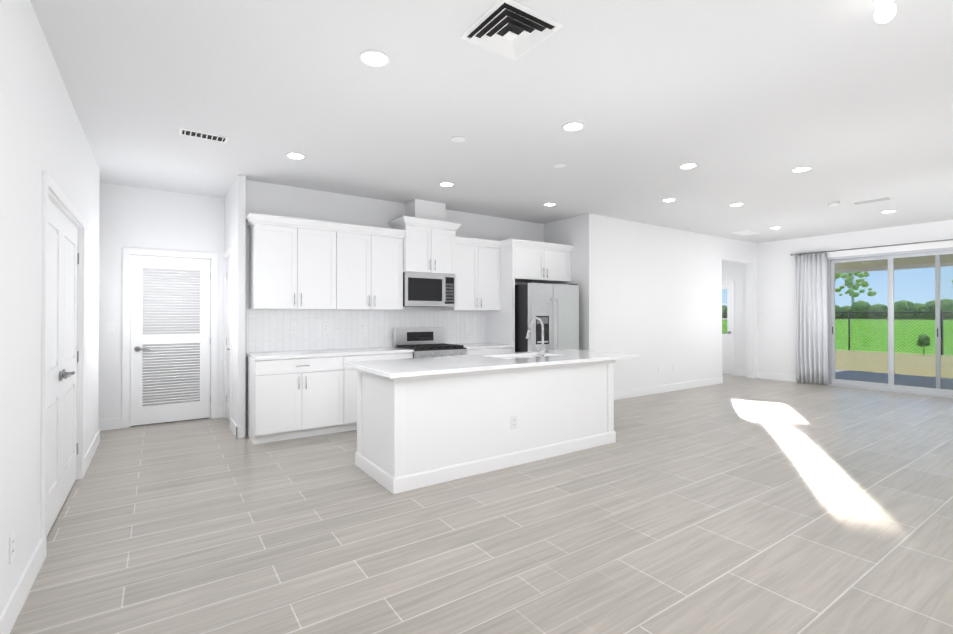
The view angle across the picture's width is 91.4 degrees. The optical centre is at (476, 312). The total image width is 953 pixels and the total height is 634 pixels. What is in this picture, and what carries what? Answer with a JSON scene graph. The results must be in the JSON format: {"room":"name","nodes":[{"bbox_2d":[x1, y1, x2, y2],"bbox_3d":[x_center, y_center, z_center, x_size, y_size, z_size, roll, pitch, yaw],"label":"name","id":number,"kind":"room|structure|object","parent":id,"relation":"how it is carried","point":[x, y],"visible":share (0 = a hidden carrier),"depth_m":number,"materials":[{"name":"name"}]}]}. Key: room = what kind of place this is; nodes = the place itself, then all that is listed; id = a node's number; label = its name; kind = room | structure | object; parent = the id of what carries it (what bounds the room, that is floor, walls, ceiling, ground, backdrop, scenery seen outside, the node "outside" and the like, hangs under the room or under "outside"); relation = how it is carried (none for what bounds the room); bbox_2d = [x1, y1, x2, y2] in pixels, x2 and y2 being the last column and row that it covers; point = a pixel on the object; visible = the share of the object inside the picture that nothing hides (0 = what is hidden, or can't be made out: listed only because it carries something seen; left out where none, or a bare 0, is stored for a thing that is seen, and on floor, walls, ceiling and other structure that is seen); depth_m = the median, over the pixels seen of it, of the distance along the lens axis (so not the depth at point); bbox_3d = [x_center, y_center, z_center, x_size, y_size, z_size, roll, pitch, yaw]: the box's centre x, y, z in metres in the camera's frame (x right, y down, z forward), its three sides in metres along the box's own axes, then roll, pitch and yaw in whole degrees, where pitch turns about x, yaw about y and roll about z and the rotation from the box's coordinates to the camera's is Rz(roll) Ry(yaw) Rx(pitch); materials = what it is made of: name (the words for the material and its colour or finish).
{"room":"kitchen","nodes":[
{"label":"kitchen","id":0,"kind":"room"},
{"bbox_2d":[0,0,99,613],"bbox_3d":[-1.120,-0.100,0.563,0.160,2.880,10.420,0,0,-34],"label":"wall","id":1,"kind":"structure","parent":0,"point":[41,129],"depth_m":2.26,"materials":[{"name":"white paint"}]},
{"bbox_2d":[9,531,14,564],"bbox_3d":[-2.015,1.018,2.017,0.006,0.116,0.072,0,0,-34],"label":"outlet","id":2,"kind":"object","parent":1,"relation":"attached to","point":[12,547],"visible":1,"depth_m":2.01,"materials":[{"name":"white plastic"}]},
{"bbox_2d":[0,538,43,633],"bbox_3d":[-0.283,1.269,-0.517,0.014,0.130,7.345,0,0,-34],"label":"baseboard","id":3,"kind":"structure","parent":1,"relation":"attached to","point":[11,610],"depth_m":2.11,"materials":[{"name":"white paint"}]},
{"bbox_2d":[47,198,70,534],"bbox_3d":[-2.618,0.325,2.877,0.096,2.032,0.742,0,0,-34],"label":"closet door","id":4,"kind":"structure","parent":1,"relation":"in","point":[55,375],"depth_m":2.98,"materials":[{"name":"white paint"}]},
{"bbox_2d":[61,213,78,507],"bbox_3d":[-3.039,0.328,3.493,0.096,2.032,0.742,0,0,-34],"label":"closet door","id":5,"kind":"structure","parent":1,"relation":"in","point":[69,357],"depth_m":3.46,"materials":[{"name":"white paint"}]},
{"bbox_2d":[84,428,101,474],"bbox_3d":[-3.646,1.296,4.383,0.044,0.130,1.279,0,0,-34],"label":"baseboard","id":6,"kind":"structure","parent":1,"relation":"attached to","point":[90,452],"depth_m":4.30,"materials":[{"name":"white paint"}]},
{"bbox_2d":[98,183,224,419],"bbox_3d":[-4.419,-0.073,5.449,2.720,2.880,0.150,0,0,-34],"label":"wall","id":7,"kind":"structure","parent":0,"point":[136,217],"depth_m":5.58,"materials":[{"name":"white paint"}]},
{"bbox_2d":[98,417,121,430],"bbox_3d":[-4.846,1.300,5.051,1.575,0.130,0.014,0,0,-34],"label":"baseboard","id":8,"kind":"structure","parent":7,"relation":"attached to","point":[112,423],"depth_m":5.43,"materials":[{"name":"white paint"}]},
{"bbox_2d":[130,255,210,425],"bbox_3d":[-3.794,0.331,5.799,0.839,2.052,0.100,0,0,-34],"label":"louvered door","id":9,"kind":"structure","parent":7,"relation":"in","point":[170,339],"depth_m":5.80,"materials":[{"name":"white paint"}]},
{"bbox_2d":[225,174,245,425],"bbox_3d":[-2.929,-0.072,5.612,0.075,2.880,1.260,0,0,-34],"label":"wall","id":10,"kind":"structure","parent":0,"point":[235,218],"depth_m":5.11,"materials":[{"name":"white paint"}]},
{"bbox_2d":[226,258,229,421],"bbox_3d":[-3.090,0.331,5.796,0.092,2.052,0.639,0,0,-34],"label":"pantry door","id":11,"kind":"structure","parent":10,"relation":"in","point":[228,341],"depth_m":5.91,"materials":[{"name":"white paint"}]},
{"bbox_2d":[231,418,240,437],"bbox_3d":[-2.730,1.301,5.257,0.039,0.130,0.489,0,0,-34],"label":"baseboard","id":12,"kind":"structure","parent":10,"relation":"attached to","point":[236,430],"depth_m":5.09,"materials":[{"name":"white paint"}]},
{"bbox_2d":[245,180,581,432],"bbox_3d":[-0.494,-0.068,6.306,4.730,2.880,1.000,0,0,-34],"label":"wall","id":13,"kind":"structure","parent":0,"point":[279,200],"depth_m":6.21,"materials":[{"name":"white paint"}]},
{"bbox_2d":[246,213,341,308],"bbox_3d":[-2.100,-0.552,5.422,0.946,1.018,0.348,0,0,-34],"label":"upper cabinet","id":14,"kind":"object","parent":13,"relation":"attached to","point":[290,267],"depth_m":5.24,"materials":[{"name":"white paint"}]},
{"bbox_2d":[246,309,486,352],"bbox_3d":[-1.224,0.209,6.221,3.366,0.494,0.010,0,0,-34],"label":"backsplash","id":15,"kind":"structure","parent":13,"relation":"attached to","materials":[{"name":"tile"}]},
{"bbox_2d":[290,324,296,332],"bbox_3d":[-2.187,0.188,5.553,0.072,0.116,0.006,0,0,-34],"label":"outlet","id":16,"kind":"object","parent":15,"relation":"attached to","point":[293,328],"visible":1,"depth_m":5.55,"materials":[{"name":"white plastic"}]},
{"bbox_2d":[323,323,328,332],"bbox_3d":[-1.872,0.189,5.768,0.072,0.116,0.006,0,0,-34],"label":"outlet","id":17,"kind":"object","parent":15,"relation":"attached to","point":[325,327],"visible":1,"depth_m":5.77,"materials":[{"name":"white plastic"}]},
{"bbox_2d":[360,323,365,331],"bbox_3d":[-1.478,0.191,6.038,0.072,0.116,0.006,0,0,-34],"label":"outlet","id":18,"kind":"object","parent":15,"relation":"attached to","point":[362,327],"visible":1,"depth_m":6.03,"materials":[{"name":"white plastic"}]},
{"bbox_2d":[342,223,402,312],"bbox_3d":[-1.427,-0.549,5.882,0.929,1.018,0.348,0,0,-34],"label":"upper cabinet","id":19,"kind":"object","parent":13,"relation":"attached to","point":[347,281],"depth_m":5.76,"materials":[{"name":"white paint"}]},
{"bbox_2d":[390,217,457,276],"bbox_3d":[-0.711,-0.877,6.336,0.756,0.698,0.408,0,0,-34],"label":"upper cabinet","id":20,"kind":"object","parent":13,"relation":"attached to","point":[431,249],"depth_m":6.14,"materials":[{"name":"white paint"}]},
{"bbox_2d":[403,272,454,306],"bbox_3d":[-0.697,-0.305,6.312,0.748,0.438,0.444,0,0,-34],"label":"microwave","id":21,"kind":"object","parent":20,"relation":"attached to","point":[427,290],"visible":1,"depth_m":6.16,"materials":[{"name":"silver metal"}]},
{"bbox_2d":[438,237,501,312],"bbox_3d":[-0.075,-0.544,6.805,0.816,1.018,0.348,0,0,-34],"label":"upper cabinet","id":22,"kind":"object","parent":13,"relation":"attached to","point":[478,283],"depth_m":6.67,"materials":[{"name":"white paint"}]},
{"bbox_2d":[502,238,573,284],"bbox_3d":[0.845,-0.772,7.264,1.137,0.558,0.628,0,0,-34],"label":"upper cabinet","id":23,"kind":"object","parent":13,"relation":"attached to","point":[520,264],"depth_m":6.92,"materials":[{"name":"white paint"}]},
{"bbox_2d":[10,373,952,633],"bbox_3d":[2.329,1.421,4.229,12.800,0.120,12.600,0,0,-34],"label":"floor","id":24,"kind":"structure","parent":0,"point":[731,504],"depth_m":2.86,"materials":[{"name":"beige tile"}]},
{"bbox_2d":[246,357,349,443],"bbox_3d":[-2.035,0.927,5.289,0.979,0.878,0.628,0,0,-34],"label":"base cabinet","id":25,"kind":"object","parent":24,"relation":"on","point":[295,397],"depth_m":5.01,"materials":[{"name":"white paint"}]},
{"bbox_2d":[246,345,413,360],"bbox_3d":[-1.695,0.471,5.512,1.789,0.035,0.648,0,0,-34],"label":"countertop","id":26,"kind":"structure","parent":25,"relation":"on","point":[282,354],"depth_m":5.29,"materials":[{"name":"white stone"}]},
{"bbox_2d":[350,353,412,430],"bbox_3d":[-1.348,0.930,5.758,0.929,0.878,0.628,0,0,-34],"label":"base cabinet","id":27,"kind":"object","parent":24,"relation":"on","point":[369,356],"depth_m":5.36,"materials":[{"name":"white paint"}]},
{"bbox_2d":[393,327,466,357],"bbox_3d":[-0.611,0.789,6.180,0.750,1.165,0.736,0,0,-34],"label":"range","id":28,"kind":"object","parent":24,"relation":"on","point":[424,342],"visible":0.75,"depth_m":6.26,"materials":[{"name":"silver metal"}]},
{"bbox_2d":[355,361,615,493],"bbox_3d":[0.190,0.923,4.527,2.540,0.878,0.840,0,0,-34],"label":"kitchen island","id":29,"kind":"object","parent":24,"relation":"on","point":[425,422],"depth_m":3.97,"materials":[{"name":"white paint"}]},
{"bbox_2d":[344,349,639,380],"bbox_3d":[0.283,0.466,4.606,2.900,0.035,1.020,0,0,-34],"label":"island countertop","id":30,"kind":"structure","parent":29,"relation":"on","point":[478,363],"depth_m":4.17,"materials":[{"name":"white stone"}]},
{"bbox_2d":[524,353,540,356],"bbox_3d":[0.495,0.594,4.907,0.794,0.241,0.444,0,0,-34],"label":"sink","id":31,"kind":"object","parent":30,"relation":"in","point":[525,354],"depth_m":5.23,"materials":[{"name":"silver metal"}]},
{"bbox_2d":[526,317,545,357],"bbox_3d":[0.574,0.245,4.755,0.134,0.407,0.287,0,0,-34],"label":"faucet","id":32,"kind":"object","parent":30,"relation":"on","point":[542,350],"visible":1,"depth_m":4.67,"materials":[{"name":"silver metal"}]},
{"bbox_2d":[511,415,516,428],"bbox_3d":[0.336,0.980,4.153,0.072,0.116,0.006,0,0,-34],"label":"outlet","id":33,"kind":"object","parent":29,"relation":"attached to","point":[513,422],"visible":1,"depth_m":4.15,"materials":[{"name":"white plastic"}]},
{"bbox_2d":[467,349,513,354],"bbox_3d":[0.004,0.935,6.681,0.816,0.878,0.628,0,0,-34],"label":"base cabinet","id":34,"kind":"object","parent":24,"relation":"on","point":[469,351],"depth_m":6.40,"materials":[{"name":"white paint"}]},
{"bbox_2d":[463,341,513,348],"bbox_3d":[0.008,0.478,6.674,0.819,0.035,0.648,0,0,-34],"label":"countertop","id":35,"kind":"structure","parent":34,"relation":"on","point":[481,344],"depth_m":6.53,"materials":[{"name":"white stone"}]},
{"bbox_2d":[515,282,578,351],"bbox_3d":[0.920,0.472,7.047,0.945,1.808,0.946,0,0,-34],"label":"fridge","id":36,"kind":"object","parent":24,"relation":"on","point":[554,308],"visible":0.5,"depth_m":6.66,"materials":[{"name":"silver metal"}]},
{"bbox_2d":[30,0,952,242],"bbox_3d":[2.329,-1.579,4.245,12.800,0.120,12.600,0,0,-34],"label":"ceiling","id":37,"kind":"structure","parent":0,"point":[750,104],"depth_m":3.42,"materials":[{"name":"white paint"}]},
{"bbox_2d":[179,128,228,143],"bbox_3d":[-2.339,-1.512,3.989,0.360,0.016,0.160,0,0,-34],"label":"ceiling vent","id":38,"kind":"object","parent":37,"relation":"in","point":[202,135],"visible":0.96,"depth_m":3.98,"materials":[{"name":"white plastic"}]},
{"bbox_2d":[286,152,305,158],"bbox_3d":[-1.743,-1.513,4.481,0.176,0.008,0.176,0,0,-34],"label":"recessed light","id":39,"kind":"object","parent":37,"relation":"in","point":[294,155],"visible":0.94,"depth_m":4.46,"materials":[{"name":"white plastic"}]},
{"bbox_2d":[360,50,389,66],"bbox_3d":[-0.609,-1.523,2.785,0.176,0.008,0.176,0,0,-34],"label":"recessed light","id":40,"kind":"object","parent":37,"relation":"in","point":[374,58],"visible":1,"depth_m":2.77,"materials":[{"name":"white plastic"}]},
{"bbox_2d":[439,182,453,186],"bbox_3d":[-0.350,-1.508,5.456,0.176,0.008,0.176,0,0,-34],"label":"recessed light","id":41,"kind":"object","parent":37,"relation":"in","point":[446,184],"visible":0.96,"depth_m":5.45,"materials":[{"name":"white plastic"}]},
{"bbox_2d":[451,136,464,141],"bbox_3d":[-0.160,-1.517,4.060,0.124,0.006,0.124,0,0,-34],"label":"cap","id":42,"kind":"object","parent":37,"relation":"attached to","point":[458,139],"visible":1,"depth_m":4.06,"materials":[{"name":"white plastic"}]},
{"bbox_2d":[459,0,562,59],"bbox_3d":[0.183,-1.514,2.520,0.400,0.030,0.400,0,0,-34],"label":"ceiling vent","id":43,"kind":"object","parent":37,"relation":"in","point":[512,29],"visible":1,"depth_m":2.50,"materials":[{"name":"white plastic"}]},
{"bbox_2d":[543,202,555,205],"bbox_3d":[1.015,-1.503,6.436,0.176,0.008,0.176,0,0,-34],"label":"recessed light","id":44,"kind":"object","parent":37,"relation":"in","point":[549,204],"visible":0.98,"depth_m":6.43,"materials":[{"name":"white plastic"}]},
{"bbox_2d":[553,163,565,167],"bbox_3d":[0.853,-1.513,4.775,0.124,0.006,0.124,0,0,-34],"label":"cap","id":45,"kind":"object","parent":37,"relation":"attached to","point":[559,165],"visible":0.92,"depth_m":4.76,"materials":[{"name":"white plastic"}]},
{"bbox_2d":[562,122,583,130],"bbox_3d":[0.789,-1.517,3.787,0.176,0.008,0.176,0,0,-34],"label":"recessed light","id":46,"kind":"object","parent":37,"relation":"in","point":[573,126],"visible":0.98,"depth_m":3.77,"materials":[{"name":"white plastic"}]},
{"bbox_2d":[662,198,675,201],"bbox_3d":[2.568,-1.504,6.200,0.176,0.008,0.176,0,0,-34],"label":"recessed light","id":47,"kind":"object","parent":37,"relation":"in","point":[668,199],"visible":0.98,"depth_m":6.19,"materials":[{"name":"white plastic"}]},
{"bbox_2d":[679,163,697,168],"bbox_3d":[2.179,-1.512,4.784,0.176,0.008,0.176,0,0,-34],"label":"recessed light","id":48,"kind":"object","parent":37,"relation":"in","point":[687,165],"visible":0.96,"depth_m":4.76,"materials":[{"name":"white plastic"}]},
{"bbox_2d":[729,203,743,205],"bbox_3d":[3.608,-1.502,6.450,0.176,0.008,0.176,0,0,-34],"label":"recessed light","id":49,"kind":"object","parent":37,"relation":"in","point":[736,204],"visible":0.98,"depth_m":6.43,"materials":[{"name":"white plastic"}]},
{"bbox_2d":[730,230,759,235],"bbox_3d":[5.019,-1.492,8.684,0.550,0.004,0.300,0,0,-34],"label":"ceiling access panel","id":50,"kind":"object","parent":37,"relation":"attached to","point":[745,232],"visible":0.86,"depth_m":8.62,"materials":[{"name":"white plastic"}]},
{"bbox_2d":[791,166,811,171],"bbox_3d":[3.423,-1.511,4.895,0.176,0.008,0.176,0,0,-34],"label":"recessed light","id":51,"kind":"object","parent":37,"relation":"in","point":[802,169],"visible":0.96,"depth_m":4.88,"materials":[{"name":"white plastic"}]},
{"bbox_2d":[828,201,839,205],"bbox_3d":[4.885,-1.490,6.353,0.130,0.035,0.130,0,0,-34],"label":"smoke detector","id":52,"kind":"object","parent":37,"relation":"attached to","point":[836,203],"visible":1,"depth_m":6.32,"materials":[{"name":"white plastic"}]},
{"bbox_2d":[852,197,892,204],"bbox_3d":[5.327,-1.500,6.255,0.160,0.016,0.400,0,0,-34],"label":"ceiling vent","id":53,"kind":"object","parent":37,"relation":"in","point":[873,200],"visible":1,"depth_m":6.23,"materials":[{"name":"white plastic"}]},
{"bbox_2d":[871,0,895,22],"bbox_3d":[1.954,-1.460,2.221,0.110,0.141,0.110,0,0,-34],"label":"ceiling light","id":54,"kind":"object","parent":37,"relation":"attached to","point":[885,11],"visible":1,"depth_m":2.20,"materials":[{"name":"white plastic"}]},
{"bbox_2d":[881,210,895,212],"bbox_3d":[6.100,-1.500,6.880,0.176,0.008,0.176,0,0,-34],"label":"recessed light","id":55,"kind":"object","parent":37,"relation":"in","point":[887,211],"visible":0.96,"depth_m":6.86,"materials":[{"name":"white plastic"}]},
{"bbox_2d":[582,213,756,391],"bbox_3d":[3.807,-0.056,8.546,5.200,2.880,0.150,0,0,-34],"label":"wall","id":56,"kind":"structure","parent":0,"point":[652,295],"depth_m":7.98,"materials":[{"name":"white paint"}]},
{"bbox_2d":[614,377,722,399],"bbox_3d":[3.275,1.317,8.075,3.800,0.130,0.014,0,0,-34],"label":"baseboard","id":57,"kind":"structure","parent":56,"relation":"attached to","point":[638,392],"depth_m":8.07,"materials":[{"name":"white paint"}]},
{"bbox_2d":[722,220,952,374],"bbox_3d":[7.595,-0.060,7.741,0.150,2.880,12.450,0,0,-34],"label":"wall","id":58,"kind":"structure","parent":0,"point":[776,300],"depth_m":9.52,"materials":[{"name":"white paint"}]},
{"bbox_2d":[722,284,730,373],"bbox_3d":[5.483,0.369,10.770,0.102,2.032,0.850,0,0,-34],"label":"door","id":59,"kind":"structure","parent":58,"relation":"in","point":[726,353],"depth_m":10.51,"materials":[{"name":"white paint"}]},
{"bbox_2d":[734,370,745,376],"bbox_3d":[5.818,1.328,10.191,0.014,0.130,0.315,0,0,-34],"label":"baseboard","id":60,"kind":"structure","parent":58,"relation":"attached to","point":[736,372],"depth_m":10.22,"materials":[{"name":"white paint"}]},
{"bbox_2d":[756,372,822,384],"bbox_3d":[6.349,1.324,9.413,0.014,0.130,1.270,0,0,-34],"label":"baseboard","id":61,"kind":"structure","parent":58,"relation":"attached to","point":[773,376],"depth_m":9.61,"materials":[{"name":"white paint"}]},
{"bbox_2d":[790,239,952,255],"bbox_3d":[8.541,-1.179,6.135,0.104,0.044,7.820,0,0,-34],"label":"curtain rod","id":62,"kind":"object","parent":58,"relation":"attached to","point":[800,254],"visible":1,"depth_m":8.26,"materials":[{"name":"grey metal"}]},
{"bbox_2d":[795,253,827,384],"bbox_3d":[6.509,0.120,9.044,0.086,2.505,0.533,0,0,-34],"label":"curtain","id":63,"kind":"object","parent":62,"relation":"hanging from","point":[811,327],"visible":1,"depth_m":9.03,"materials":[{"name":"grey fabric"}]},
{"bbox_2d":[835,255,952,389],"bbox_3d":[7.789,0.148,7.455,0.049,2.206,3.410,0,0,-34],"label":"glass window","id":64,"kind":"structure","parent":58,"relation":"in","point":[901,324],"depth_m":7.98,"materials":[{"name":"clear glass"}]},
{"bbox_2d":[835,254,952,272],"bbox_3d":[10.104,-1.244,7.886,4.150,0.350,7.950,0,0,-34],"label":"roof","id":65,"kind":"structure","parent":58,"relation":"attached to","point":[883,265],"depth_m":10.86,"materials":[{"name":"white paint"}]},
{"label":"outside","id":66,"kind":"structure","parent":0,"visible":0},
{"bbox_2d":[722,319,952,378],"bbox_3d":[35.876,1.000,36.634,79.150,1.120,140.000,0,0,-34],"label":"lawn","id":67,"kind":"structure","parent":66,"point":[879,354],"depth_m":17.42,"materials":[{"name":"green plant"}]},
{"bbox_2d":[722,299,952,319],"bbox_3d":[23.207,0.313,30.064,3.627,2.381,105.426,0,0,-34],"label":"hedge","id":68,"kind":"object","parent":67,"relation":"on","point":[868,307],"depth_m":27.36,"materials":[{"name":"green plant"}]},
{"bbox_2d":[835,269,875,303],"bbox_3d":[24.907,-1.273,30.778,2.282,3.929,2.400,0,0,-34],"label":"tree","id":69,"kind":"object","parent":67,"relation":"on","point":[851,285],"depth_m":30.44,"materials":[{"name":"green plant"}]},
{"bbox_2d":[835,369,952,389],"bbox_3d":[9.691,1.411,7.589,3.150,0.056,7.950,0,0,-34],"label":"patio slab","id":70,"kind":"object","parent":67,"relation":"on","point":[912,380],"depth_m":9.79,"materials":[{"name":"grey concrete"}]},
{"bbox_2d":[835,311,952,353],"bbox_3d":[21.546,0.655,7.919,0.080,1.492,131.278,0,0,-34],"label":"fence posts","id":71,"kind":"object","parent":67,"relation":"on","point":[941,315],"depth_m":16.76,"materials":[{"name":"black metal"}]},
{"bbox_2d":[722,313,952,354],"bbox_3d":[21.185,0.664,8.447,0.001,1.440,130.000,0,0,-34],"label":"mesh fence","id":72,"kind":"object","parent":71,"relation":"attached to","point":[723,326],"depth_m":17.20,"materials":[{"name":"metal"}]},
{"bbox_2d":[916,334,930,354],"bbox_3d":[15.409,1.090,16.022,0.307,0.712,0.390,0,0,-34],"label":"bush","id":73,"kind":"object","parent":67,"relation":"on","point":[925,342],"depth_m":15.93,"materials":[{"name":"green plant"}]}
]}

